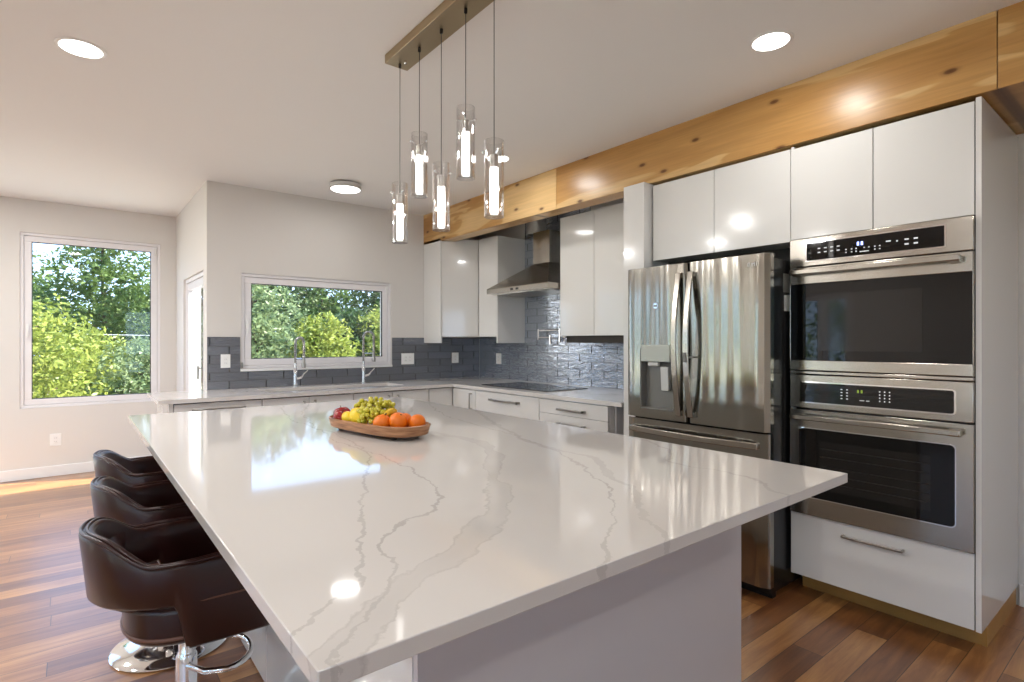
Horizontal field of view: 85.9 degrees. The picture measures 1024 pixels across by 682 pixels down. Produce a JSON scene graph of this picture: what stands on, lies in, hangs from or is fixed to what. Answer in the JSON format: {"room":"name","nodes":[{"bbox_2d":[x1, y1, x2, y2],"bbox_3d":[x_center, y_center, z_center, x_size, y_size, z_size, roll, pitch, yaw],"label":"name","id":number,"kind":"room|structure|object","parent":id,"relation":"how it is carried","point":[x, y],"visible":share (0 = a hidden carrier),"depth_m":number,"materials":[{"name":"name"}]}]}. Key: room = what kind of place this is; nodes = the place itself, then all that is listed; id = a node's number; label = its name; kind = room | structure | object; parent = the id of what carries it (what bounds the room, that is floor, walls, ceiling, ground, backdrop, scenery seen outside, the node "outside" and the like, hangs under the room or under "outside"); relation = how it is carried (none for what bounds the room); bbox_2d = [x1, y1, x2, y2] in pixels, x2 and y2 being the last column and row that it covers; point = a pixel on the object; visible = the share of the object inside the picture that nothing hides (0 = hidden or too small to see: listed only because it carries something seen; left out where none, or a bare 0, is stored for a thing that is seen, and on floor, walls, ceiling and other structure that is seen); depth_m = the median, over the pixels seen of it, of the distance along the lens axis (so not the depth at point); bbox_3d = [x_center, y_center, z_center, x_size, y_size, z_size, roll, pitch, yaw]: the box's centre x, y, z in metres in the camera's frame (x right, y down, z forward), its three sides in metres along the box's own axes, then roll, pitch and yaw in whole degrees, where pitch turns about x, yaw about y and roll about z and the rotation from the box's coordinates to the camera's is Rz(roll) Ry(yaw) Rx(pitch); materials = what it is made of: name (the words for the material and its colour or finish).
{"room":"kitchen","nodes":[
{"label":"kitchen","id":0,"kind":"room"},
{"bbox_2d":[0,196,175,470],"bbox_3d":[-5.482,-0.018,4.811,4.355,2.715,0.160,0,0,-39],"label":"wall","id":1,"kind":"structure","parent":0,"point":[85,430],"depth_m":5.52,"materials":[{"name":"paint"}]},
{"bbox_2d":[50,433,60,445],"bbox_3d":[-4.532,0.980,5.461,0.090,0.120,0.009,0,0,-39],"label":"wall outlet","id":2,"kind":"object","parent":1,"relation":"attached to","point":[55,439],"visible":1,"depth_m":5.46,"materials":[{"name":"white plastic"}]},
{"bbox_2d":[53,436,57,442],"bbox_3d":[-4.530,0.980,5.459,0.034,0.068,0.003,0,0,-39],"label":"receptacle","id":3,"kind":"object","parent":2,"relation":"attached to","point":[55,438],"depth_m":5.46,"materials":[{"name":"white plastic"}]},
{"bbox_2d":[0,455,151,482],"bbox_3d":[-5.365,1.288,4.793,4.195,0.105,0.015,0,0,-39],"label":"baseboard","id":4,"kind":"structure","parent":1,"relation":"attached to","point":[66,469],"depth_m":5.41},
{"bbox_2d":[20,232,159,408],"bbox_3d":[-4.321,-0.200,5.692,1.148,1.710,0.112,0,0,-39],"label":"window","id":5,"kind":"structure","parent":1,"relation":"in","point":[27,239],"depth_m":5.52,"materials":[{"name":"white plastic"}]},
{"bbox_2d":[176,185,202,391],"bbox_3d":[-3.209,-0.018,5.583,0.160,2.715,1.790,0,0,-39],"label":"wall","id":6,"kind":"structure","parent":0,"point":[189,222],"depth_m":5.71,"materials":[{"name":"paint"}]},
{"bbox_2d":[186,272,202,390],"bbox_3d":[-3.034,0.345,5.287,0.135,1.950,1.110,0,0,-39],"label":"door","id":7,"kind":"structure","parent":6,"relation":"in","point":[194,283],"depth_m":5.64,"materials":[{"name":"white plastic"}]},
{"bbox_2d":[203,181,479,405],"bbox_3d":[-1.485,-0.018,5.711,3.015,2.715,0.160,0,0,-39],"label":"wall","id":8,"kind":"structure","parent":0,"point":[249,230],"depth_m":5.19,"materials":[{"name":"paint"}]},
{"bbox_2d":[240,273,391,371],"bbox_3d":[-1.863,-0.168,5.361,1.466,0.875,0.116,0,0,-39],"label":"window","id":9,"kind":"structure","parent":8,"relation":"in","point":[248,363],"depth_m":5.28,"materials":[{"name":"white plastic"}]},
{"bbox_2d":[207,337,478,389],"bbox_3d":[-1.498,0.192,5.591,2.841,0.454,0.010,0,0,-39],"label":"backsplash","id":10,"kind":"structure","parent":8,"relation":"attached to","point":[431,360],"depth_m":5.62,"materials":[{"name":"tile"}]},
{"bbox_2d":[221,354,229,367],"bbox_3d":[-2.492,0.175,4.785,0.076,0.118,0.009,0,0,-39],"label":"wall outlet","id":11,"kind":"object","parent":10,"relation":"attached to","point":[225,358],"visible":1,"depth_m":4.78,"materials":[{"name":"white plastic"}]},
{"bbox_2d":[223,357,227,364],"bbox_3d":[-2.490,0.175,4.783,0.034,0.068,0.003,0,0,-39],"label":"receptacle","id":12,"kind":"object","parent":11,"relation":"attached to","point":[225,359],"depth_m":4.78,"materials":[{"name":"white plastic"}]},
{"bbox_2d":[401,353,413,363],"bbox_3d":[-1.115,0.190,5.885,0.150,0.118,0.009,0,0,-39],"label":"wall outlet","id":13,"kind":"object","parent":10,"relation":"attached to","point":[406,358],"visible":1,"depth_m":5.88,"materials":[{"name":"white plastic"}]},
{"bbox_2d":[452,352,458,362],"bbox_3d":[-0.646,0.190,6.259,0.090,0.118,0.009,0,0,-39],"label":"wall outlet","id":14,"kind":"object","parent":10,"relation":"attached to","point":[455,356],"visible":1,"depth_m":6.26,"materials":[{"name":"white plastic"}]},
{"bbox_2d":[424,239,478,342],"bbox_3d":[-0.520,-0.526,6.060,0.748,1.097,0.496,0,0,-39],"label":"upper cabinet","id":15,"kind":"object","parent":8,"relation":"attached to","point":[451,269],"visible":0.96,"depth_m":5.83,"materials":[{"name":"white paint"}]},
{"bbox_2d":[0,0,1023,216],"bbox_3d":[-0.978,-1.425,1.586,7.370,0.100,10.820,0,0,-39],"label":"ceiling","id":16,"kind":"structure","parent":0,"point":[296,97],"depth_m":2.95,"materials":[{"name":"paint"}]},
{"bbox_2d":[53,37,106,59],"bbox_3d":[-2.023,-1.372,2.582,0.200,0.004,0.200,0,0,-39],"label":"recessed light","id":17,"kind":"object","parent":16,"relation":"in","point":[71,45],"visible":1,"depth_m":2.58,"materials":[{"name":"white plastic"}]},
{"bbox_2d":[330,180,360,193],"bbox_3d":[-1.454,-1.346,4.802,0.264,0.058,0.264,0,0,-39],"label":"flush ceiling light","id":18,"kind":"object","parent":16,"relation":"attached to","point":[341,186],"visible":1,"depth_m":4.72,"materials":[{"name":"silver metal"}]},
{"bbox_2d":[385,0,501,243],"bbox_3d":[-0.300,-0.918,2.348,0.120,0.912,0.845,0,0,-39],"label":"linear pendant light","id":19,"kind":"object","parent":16,"relation":"hanging from","point":[449,16],"visible":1,"depth_m":2.34,"materials":[{"name":"glass"}]},
{"bbox_2d":[397,193,402,203],"bbox_3d":[-0.539,-0.684,2.647,0.033,0.052,0.033,0,0,-39],"label":"socket","id":20,"kind":"object","parent":19,"relation":"attached to","point":[399,196],"depth_m":2.63,"materials":[{"name":"silver metal"}]},
{"bbox_2d":[416,144,422,155],"bbox_3d":[-0.421,-0.867,2.498,0.033,0.052,0.033,0,0,-39],"label":"socket","id":21,"kind":"object","parent":19,"relation":"attached to","point":[419,147],"depth_m":2.48,"materials":[{"name":"silver metal"}]},
{"bbox_2d":[437,175,444,186],"bbox_3d":[-0.302,-0.684,2.350,0.033,0.052,0.033,0,0,-39],"label":"socket","id":22,"kind":"object","parent":19,"relation":"attached to","point":[440,178],"depth_m":2.34,"materials":[{"name":"silver metal"}]},
{"bbox_2d":[462,119,469,131],"bbox_3d":[-0.185,-0.862,2.204,0.033,0.052,0.033,0,0,-39],"label":"socket","id":23,"kind":"object","parent":19,"relation":"attached to","point":[465,122],"depth_m":2.19,"materials":[{"name":"silver metal"}]},
{"bbox_2d":[490,153,498,167],"bbox_3d":[-0.067,-0.674,2.055,0.033,0.052,0.033,0,0,-39],"label":"socket","id":24,"kind":"object","parent":19,"relation":"attached to","point":[494,157],"depth_m":2.04,"materials":[{"name":"silver metal"}]},
{"bbox_2d":[485,154,510,162],"bbox_3d":[-0.105,-1.372,4.139,0.190,0.004,0.190,0,0,-39],"label":"recessed light","id":25,"kind":"object","parent":16,"relation":"in","point":[504,158],"visible":0.53,"depth_m":4.13,"materials":[{"name":"white"}]},
{"bbox_2d":[424,1,1023,244],"bbox_3d":[1.356,-1.212,3.712,0.750,0.327,6.510,0,0,-39],"label":"ceiling beam","id":26,"kind":"structure","parent":16,"relation":"attached to","point":[983,55],"depth_m":2.92,"materials":[{"name":"brown wood"}]},
{"bbox_2d":[748,30,793,51],"bbox_3d":[1.186,-1.372,2.521,0.190,0.004,0.190,0,0,-39],"label":"recessed light","id":27,"kind":"object","parent":16,"relation":"in","point":[773,40],"visible":1,"depth_m":2.51,"materials":[{"name":"white plastic"}]},
{"bbox_2d":[0,471,1023,681],"bbox_3d":[-0.978,1.400,1.586,7.370,0.120,10.820,0,0,-39],"label":"floor","id":28,"kind":"structure","parent":0,"point":[50,631],"depth_m":2.54,"materials":[{"name":"brown wood"}]},
{"bbox_2d":[93,450,168,484],"bbox_3d":[-1.946,0.959,2.990,0.530,0.757,0.507,0,0,-37],"label":"bar stool","id":29,"kind":"object","parent":28,"relation":"on","point":[131,471],"visible":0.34,"depth_m":2.79,"materials":[{"name":"brown leather"}]},
{"bbox_2d":[90,476,226,672],"bbox_3d":[-1.528,0.959,2.426,0.530,0.757,0.507,0,0,-40],"label":"bar stool","id":30,"kind":"object","parent":28,"relation":"on","point":[142,503],"visible":0.35,"depth_m":2.27,"materials":[{"name":"brown leather"}]},
{"bbox_2d":[157,404,172,413],"bbox_3d":[-2.657,0.895,4.208,0.028,0.889,0.687,0,0,-39],"label":"end panel","id":31,"kind":"object","parent":28,"relation":"on","point":[168,408],"visible":0.2,"depth_m":4.07,"materials":[{"name":"white paint"}]},
{"bbox_2d":[78,515,269,681],"bbox_3d":[-1.130,0.959,1.861,0.530,0.757,0.507,0,0,-39],"label":"bar stool","id":32,"kind":"object","parent":28,"relation":"on","point":[193,598],"visible":0.85,"depth_m":1.69,"materials":[{"name":"brown leather"}]},
{"bbox_2d":[173,399,261,412],"bbox_3d":[-2.379,0.847,4.365,0.591,0.786,0.649,0,0,-39],"label":"dishwasher","id":33,"kind":"object","parent":28,"relation":"on","point":[184,407],"visible":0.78,"depth_m":4.12,"materials":[{"name":"white paint"}]},
{"bbox_2d":[261,393,352,405],"bbox_3d":[-1.878,0.897,4.813,0.746,0.886,0.725,0,0,-39],"label":"base cabinet","id":34,"kind":"object","parent":28,"relation":"on","point":[347,396],"visible":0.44,"depth_m":4.54,"materials":[{"name":"white paint"}]},
{"bbox_2d":[352,388,428,401],"bbox_3d":[-1.292,0.897,5.281,0.750,0.886,0.725,0,0,-39],"label":"base cabinet","id":35,"kind":"object","parent":28,"relation":"on","point":[417,394],"visible":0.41,"depth_m":5.08,"materials":[{"name":"white paint"}]},
{"bbox_2d":[428,387,451,405],"bbox_3d":[-0.906,0.897,5.611,0.262,0.886,0.691,0,0,-39],"label":"base cabinet","id":36,"kind":"object","parent":28,"relation":"on","point":[443,395],"visible":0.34,"depth_m":5.34,"materials":[{"name":"white paint"}]},
{"bbox_2d":[453,387,475,409],"bbox_3d":[-0.159,0.897,5.511,0.845,0.886,0.386,0,0,-39],"label":"base cabinet","id":37,"kind":"object","parent":28,"relation":"on","point":[462,397],"visible":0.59,"depth_m":5.26,"materials":[{"name":"white paint"}]},
{"bbox_2d":[147,377,623,406],"bbox_3d":[-0.774,0.435,4.350,3.279,0.030,2.853,0,0,-39],"label":"countertop","id":38,"kind":"structure","parent":37,"relation":"on","point":[592,395],"depth_m":4.59,"materials":[{"name":"stone"}]},
{"bbox_2d":[292,337,307,386],"bbox_3d":[-1.951,0.189,5.044,0.139,0.462,0.098,0,0,-4],"label":"kitchen faucet","id":39,"kind":"object","parent":38,"relation":"on","point":[295,378],"visible":1,"depth_m":5.05,"materials":[{"name":"silver metal"}]},
{"bbox_2d":[264,386,402,398],"bbox_3d":[-1.624,0.545,5.024,1.254,0.189,0.384,0,0,-39],"label":"sink","id":40,"kind":"object","parent":38,"relation":"in","point":[371,386],"visible":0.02,"depth_m":4.85,"materials":[{"name":"silver metal"}]},
{"bbox_2d":[361,331,375,382],"bbox_3d":[-1.430,0.159,5.477,0.152,0.522,0.061,0,0,-3],"label":"kitchen faucet","id":41,"kind":"object","parent":38,"relation":"on","point":[363,380],"visible":1,"depth_m":5.46,"materials":[{"name":"silver metal"}]},
{"bbox_2d":[481,382,587,391],"bbox_3d":[0.188,0.417,5.051,0.495,0.007,0.920,0,0,-39],"label":"cooktop","id":42,"kind":"object","parent":38,"relation":"in","point":[516,385],"visible":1,"depth_m":5.00,"materials":[{"name":"black glass"}]},
{"bbox_2d":[128,397,847,681],"bbox_3d":[-0.552,0.882,2.448,1.700,0.915,3.100,0,0,-39],"label":"kitchen island","id":43,"kind":"object","parent":28,"relation":"on","point":[481,546],"visible":0.83,"depth_m":1.48,"materials":[{"name":"stone"}]},
{"bbox_2d":[329,415,430,439],"bbox_3d":[-0.622,0.393,2.542,0.608,0.062,0.253,0,0,40],"label":"fruit tray","id":44,"kind":"object","parent":43,"relation":"on","point":[393,433],"visible":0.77,"depth_m":2.36,"materials":[{"name":"brown wood"}]},
{"bbox_2d":[333,409,346,419],"bbox_3d":[-0.809,0.358,2.610,0.078,0.072,0.076,0,0,-39],"label":"apple","id":45,"kind":"object","parent":44,"relation":"on","point":[337,414],"visible":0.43,"depth_m":2.58,"materials":[{"name":"red food"}]},
{"bbox_2d":[333,405,349,413],"bbox_3d":[-0.829,0.352,2.682,0.082,0.075,0.081,0,0,-39],"label":"apple","id":46,"kind":"object","parent":44,"relation":"on","point":[344,408],"visible":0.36,"depth_m":2.66,"materials":[{"name":"red food"}]},
{"bbox_2d":[342,411,350,420],"bbox_3d":[-0.758,0.359,2.558,0.062,0.064,0.078,0,0,-39],"label":"lemon","id":47,"kind":"object","parent":44,"relation":"on","point":[345,416],"visible":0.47,"depth_m":2.54,"materials":[{"name":"yellow food"}]},
{"bbox_2d":[349,407,367,423],"bbox_3d":[-0.698,0.347,2.510,0.079,0.086,0.092,0,0,-39],"label":"lemon","id":48,"kind":"object","parent":44,"relation":"on","point":[354,415],"visible":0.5,"depth_m":2.48,"materials":[{"name":"yellow food"}]},
{"bbox_2d":[356,404,384,423],"bbox_3d":[-0.634,0.331,2.482,0.131,0.094,0.158,0,0,-39],"label":"grape bunch","id":49,"kind":"object","parent":44,"relation":"on","point":[369,412],"visible":0.78,"depth_m":2.44,"materials":[{"name":"green food"}]},
{"bbox_2d":[354,396,394,416],"bbox_3d":[-0.641,0.317,2.596,0.273,0.109,0.134,0,0,39],"label":"grape bunch","id":50,"kind":"object","parent":44,"relation":"on","point":[387,404],"visible":0.41,"depth_m":2.58,"materials":[{"name":"green food"}]},
{"bbox_2d":[373,414,389,426],"bbox_3d":[-0.570,0.359,2.411,0.079,0.075,0.079,0,0,-39],"label":"orange","id":51,"kind":"object","parent":44,"relation":"in","point":[380,420],"visible":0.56,"depth_m":2.38,"materials":[{"name":"orange food"}]},
{"bbox_2d":[384,408,396,415],"bbox_3d":[-0.544,0.318,2.476,0.030,0.032,0.151,0,0,9],"label":"banana","id":52,"kind":"object","parent":51,"relation":"on","point":[390,411],"visible":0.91,"depth_m":2.45,"materials":[{"name":"yellow food"}]},
{"bbox_2d":[389,412,407,426],"bbox_3d":[-0.498,0.353,2.410,0.084,0.080,0.082,0,0,-39],"label":"orange","id":53,"kind":"object","parent":44,"relation":"on","point":[398,419],"visible":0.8,"depth_m":2.38,"materials":[{"name":"orange food"}]},
{"bbox_2d":[403,413,410,426],"bbox_3d":[-0.486,0.359,2.486,0.072,0.067,0.072,0,0,-39],"label":"orange","id":54,"kind":"object","parent":44,"relation":"on","point":[408,416],"visible":0.31,"depth_m":2.47,"materials":[{"name":"orange food"}]},
{"bbox_2d":[409,414,425,426],"bbox_3d":[-0.417,0.359,2.421,0.075,0.073,0.073,0,0,-39],"label":"orange","id":55,"kind":"object","parent":44,"relation":"on","point":[415,420],"visible":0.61,"depth_m":2.39,"materials":[{"name":"orange food"}]},
{"bbox_2d":[476,390,539,420],"bbox_3d":[0.240,0.897,5.007,0.849,0.886,0.888,0,0,-39],"label":"base cabinet","id":56,"kind":"object","parent":28,"relation":"on","point":[522,406],"visible":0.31,"depth_m":4.72,"materials":[{"name":"white paint"}]},
{"bbox_2d":[539,398,614,433],"bbox_3d":[0.747,0.897,4.372,0.849,0.886,0.724,0,0,-39],"label":"base cabinet","id":57,"kind":"object","parent":28,"relation":"on","point":[597,417],"visible":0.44,"depth_m":4.06,"materials":[{"name":"white paint"}]},
{"bbox_2d":[615,407,623,434],"bbox_3d":[1.021,0.897,4.111,0.746,0.886,0.017,0,0,-39],"label":"board","id":58,"kind":"object","parent":28,"relation":"on","point":[619,411],"visible":0.02,"depth_m":3.89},
{"bbox_2d":[624,182,668,435],"bbox_3d":[1.133,0.147,3.933,0.818,2.385,0.170,0,0,-39],"label":"panel","id":59,"kind":"object","parent":28,"relation":"on","point":[638,198],"visible":0.22,"depth_m":3.67,"materials":[{"name":"white paint"}]},
{"bbox_2d":[628,252,802,598],"bbox_3d":[1.337,0.443,3.402,0.985,1.795,0.912,0,0,-39],"label":"refrigerator","id":60,"kind":"object","parent":28,"relation":"on","point":[709,340],"visible":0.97,"depth_m":2.97,"materials":[{"name":"silver metal"}]},
{"bbox_2d":[790,96,1017,646],"bbox_3d":[2.016,0.152,2.856,0.782,2.375,0.792,0,0,-39],"label":"tall cabinet","id":61,"kind":"object","parent":28,"relation":"on","point":[961,160],"depth_m":2.55,"materials":[{"name":"white paint"}]},
{"bbox_2d":[789,371,975,553],"bbox_3d":[1.944,0.533,2.807,0.700,0.733,0.762,0,0,-39],"label":"oven","id":62,"kind":"object","parent":61,"relation":"in","point":[906,447],"visible":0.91,"depth_m":2.55,"materials":[{"name":"silver metal"}]},
{"bbox_2d":[789,215,975,376],"bbox_3d":[1.944,-0.187,2.807,0.700,0.691,0.762,0,0,-39],"label":"wall oven","id":63,"kind":"object","parent":61,"relation":"in","point":[901,299],"visible":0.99,"depth_m":2.56,"materials":[{"name":"silver metal"}]},
{"bbox_2d":[480,133,1023,604],"bbox_3d":[2.397,-0.018,3.136,0.160,2.715,8.710,0,0,-39],"label":"wall","id":64,"kind":"structure","parent":0,"point":[518,231],"depth_m":2.79,"materials":[{"name":"paint"}]},
{"bbox_2d":[479,236,524,342],"bbox_3d":[-0.106,-0.526,5.846,0.367,1.097,0.330,0,0,-39],"label":"upper cabinet","id":65,"kind":"object","parent":64,"relation":"attached to","point":[501,258],"visible":0.92,"depth_m":5.71,"materials":[{"name":"white paint"}]},
{"bbox_2d":[487,218,559,296],"bbox_3d":[0.224,-0.912,5.281,0.501,0.920,0.905,0,0,-39],"label":"range hood","id":66,"kind":"object","parent":64,"relation":"attached to","point":[542,278],"visible":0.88,"depth_m":5.19,"materials":[{"name":"silver metal"}]},
{"bbox_2d":[479,206,623,388],"bbox_3d":[0.507,-0.470,5.365,0.010,1.779,2.843,0,0,-39],"label":"backsplash","id":67,"kind":"structure","parent":64,"relation":"attached to","point":[583,364],"depth_m":5.52,"materials":[{"name":"tile"}]},
{"bbox_2d":[496,353,500,363],"bbox_3d":[-0.151,0.198,6.175,0.009,0.118,0.090,0,0,-39],"label":"wall outlet","id":68,"kind":"object","parent":67,"relation":"attached to","point":[498,355],"visible":1,"depth_m":6.17,"materials":[{"name":"white plastic"}]},
{"bbox_2d":[537,324,566,343],"bbox_3d":[0.364,-0.067,5.416,0.151,0.194,0.351,0,0,-39],"label":"pot filler","id":69,"kind":"object","parent":67,"relation":"attached to","point":[564,338],"visible":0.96,"depth_m":5.35,"materials":[{"name":"silver metal"}]},
{"bbox_2d":[560,203,623,342],"bbox_3d":[0.911,-0.532,4.552,0.393,1.095,1.066,0,0,-39],"label":"upper cabinet","id":70,"kind":"object","parent":64,"relation":"attached to","point":[591,242],"visible":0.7,"depth_m":4.54,"materials":[{"name":"white laminate"}]},
{"bbox_2d":[653,150,790,264],"bbox_3d":[1.499,-0.745,3.530,0.748,0.570,0.904,0,0,-39],"label":"upper cabinet","id":71,"kind":"object","parent":64,"relation":"attached to","point":[743,208],"visible":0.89,"depth_m":3.23,"materials":[{"name":"white laminate"}]},
{"bbox_2d":[1019,584,1023,606],"bbox_3d":[3.806,1.285,1.231,0.015,0.110,3.975,0,0,-39],"label":"baseboard","id":72,"kind":"structure","parent":64,"relation":"attached to","point":[1021,587],"depth_m":2.77,"materials":[{"name":"white wood"}]},
{"label":"outside","id":73,"kind":"structure","parent":0,"visible":0},
{"bbox_3d":[-1.543,1.790,17.962,100.000,0.200,90.000,0,0,-39],"label":"ground","id":74,"kind":"structure","parent":73,"visible":0},
{"bbox_2d":[33,250,56,341],"bbox_3d":[-13.654,-1.057,13.523,3.893,5.715,3.937,0,0,-39],"label":"leafy tree","id":75,"kind":"object","parent":74,"relation":"on","point":[41,274],"visible":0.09,"depth_m":14.51,"materials":[{"name":"green plant"}]},
{"bbox_2d":[33,274,91,384],"bbox_3d":[-17.047,0.002,19.542,4.060,4.864,4.052,0,0,-23],"label":"leafy tree","id":76,"kind":"object","parent":74,"relation":"on","point":[50,286],"visible":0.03,"depth_m":19.47,"materials":[{"name":"green plant"}]},
{"bbox_2d":[33,293,121,397],"bbox_3d":[-8.739,0.582,9.826,2.952,3.189,2.971,0,0,36],"label":"shrub","id":77,"kind":"object","parent":74,"relation":"on","point":[43,387],"visible":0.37,"depth_m":9.98,"materials":[{"name":"green plant"}]},
{"bbox_2d":[34,327,139,396],"bbox_3d":[-9.483,0.903,12.197,2.401,2.446,2.403,0,0,-33],"label":"shrub","id":78,"kind":"object","parent":74,"relation":"on","point":[100,334],"visible":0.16,"depth_m":12.09,"materials":[{"name":"green plant"}]},
{"bbox_2d":[33,245,149,379],"bbox_3d":[-12.292,-0.971,16.458,3.294,5.430,3.288,0,0,-39],"label":"leafy tree","id":79,"kind":"object","parent":74,"relation":"on","point":[110,318],"visible":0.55,"depth_m":16.00,"materials":[{"name":"green plant"}]},
{"bbox_2d":[92,281,149,380],"bbox_3d":[-14.302,0.002,21.255,4.048,4.750,4.125,0,0,-33],"label":"leafy tree","id":80,"kind":"object","parent":74,"relation":"on","point":[145,287],"visible":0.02,"depth_m":20.50,"materials":[{"name":"green plant"}]},
{"bbox_2d":[81,335,202,395],"bbox_3d":[-7.634,0.970,11.840,2.643,2.300,2.602,0,0,-22],"label":"flowering shrub","id":81,"kind":"object","parent":74,"relation":"on","point":[133,384],"visible":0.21,"depth_m":11.26,"materials":[{"name":"green plant"}]},
{"bbox_2d":[139,282,202,385],"bbox_3d":[-9.361,-0.693,16.265,2.644,4.874,2.702,0,0,-39],"label":"leafy tree","id":82,"kind":"object","parent":74,"relation":"on","point":[146,309],"visible":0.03,"depth_m":15.65,"materials":[{"name":"green plant"}]},
{"bbox_2d":[201,284,312,360],"bbox_3d":[-6.165,0.099,13.060,2.734,4.098,2.780,0,0,8],"label":"leafy tree","id":83,"kind":"object","parent":74,"relation":"on","point":[277,347],"visible":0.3,"depth_m":12.84,"materials":[{"name":"green plant"}]},
{"bbox_2d":[252,285,322,357],"bbox_3d":[-7.625,-0.574,17.258,3.103,4.886,3.153,0,0,-44],"label":"leafy tree","id":84,"kind":"object","parent":74,"relation":"on","point":[295,298],"visible":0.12,"depth_m":17.05,"materials":[{"name":"green plant"}]},
{"bbox_2d":[274,311,359,357],"bbox_3d":[-4.658,0.636,13.435,2.052,2.769,2.047,0,0,-39],"label":"shrub","id":85,"kind":"object","parent":74,"relation":"on","point":[323,342],"visible":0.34,"depth_m":13.17,"materials":[{"name":"green plant"}]},
{"bbox_2d":[284,288,365,356],"bbox_3d":[-6.457,-0.360,18.635,3.271,4.792,3.250,0,0,-33],"label":"leafy tree","id":86,"kind":"object","parent":74,"relation":"on","point":[325,307],"visible":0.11,"depth_m":18.07,"materials":[{"name":"green plant"}]},
{"bbox_2d":[323,306,379,356],"bbox_3d":[-4.450,0.538,15.134,2.211,3.063,2.164,0,0,37],"label":"leafy tree","id":87,"kind":"object","parent":74,"relation":"on","point":[352,319],"visible":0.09,"depth_m":14.75,"materials":[{"name":"green plant"}]},
{"bbox_2d":[330,290,379,331],"bbox_3d":[-4.668,-0.394,19.343,3.107,4.791,3.218,0,0,-39],"label":"leafy tree","id":88,"kind":"object","parent":74,"relation":"on","point":[374,299],"visible":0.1,"depth_m":18.67,"materials":[{"name":"green plant"}]},
{"bbox_2d":[351,304,379,355],"bbox_3d":[-3.457,0.504,15.211,2.323,3.191,2.281,0,0,-20],"label":"leafy tree","id":89,"kind":"object","parent":74,"relation":"on","point":[375,331],"visible":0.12,"depth_m":14.67,"materials":[{"name":"green plant"}]},
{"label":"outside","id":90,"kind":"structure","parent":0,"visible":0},
{"bbox_2d":[86,334,149,335],"bbox_3d":[-8.693,-0.145,14.175,3.906,0.049,0.022,0,0,-42],"label":"cable","id":91,"kind":"object","parent":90,"point":[86,334],"visible":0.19,"depth_m":13.54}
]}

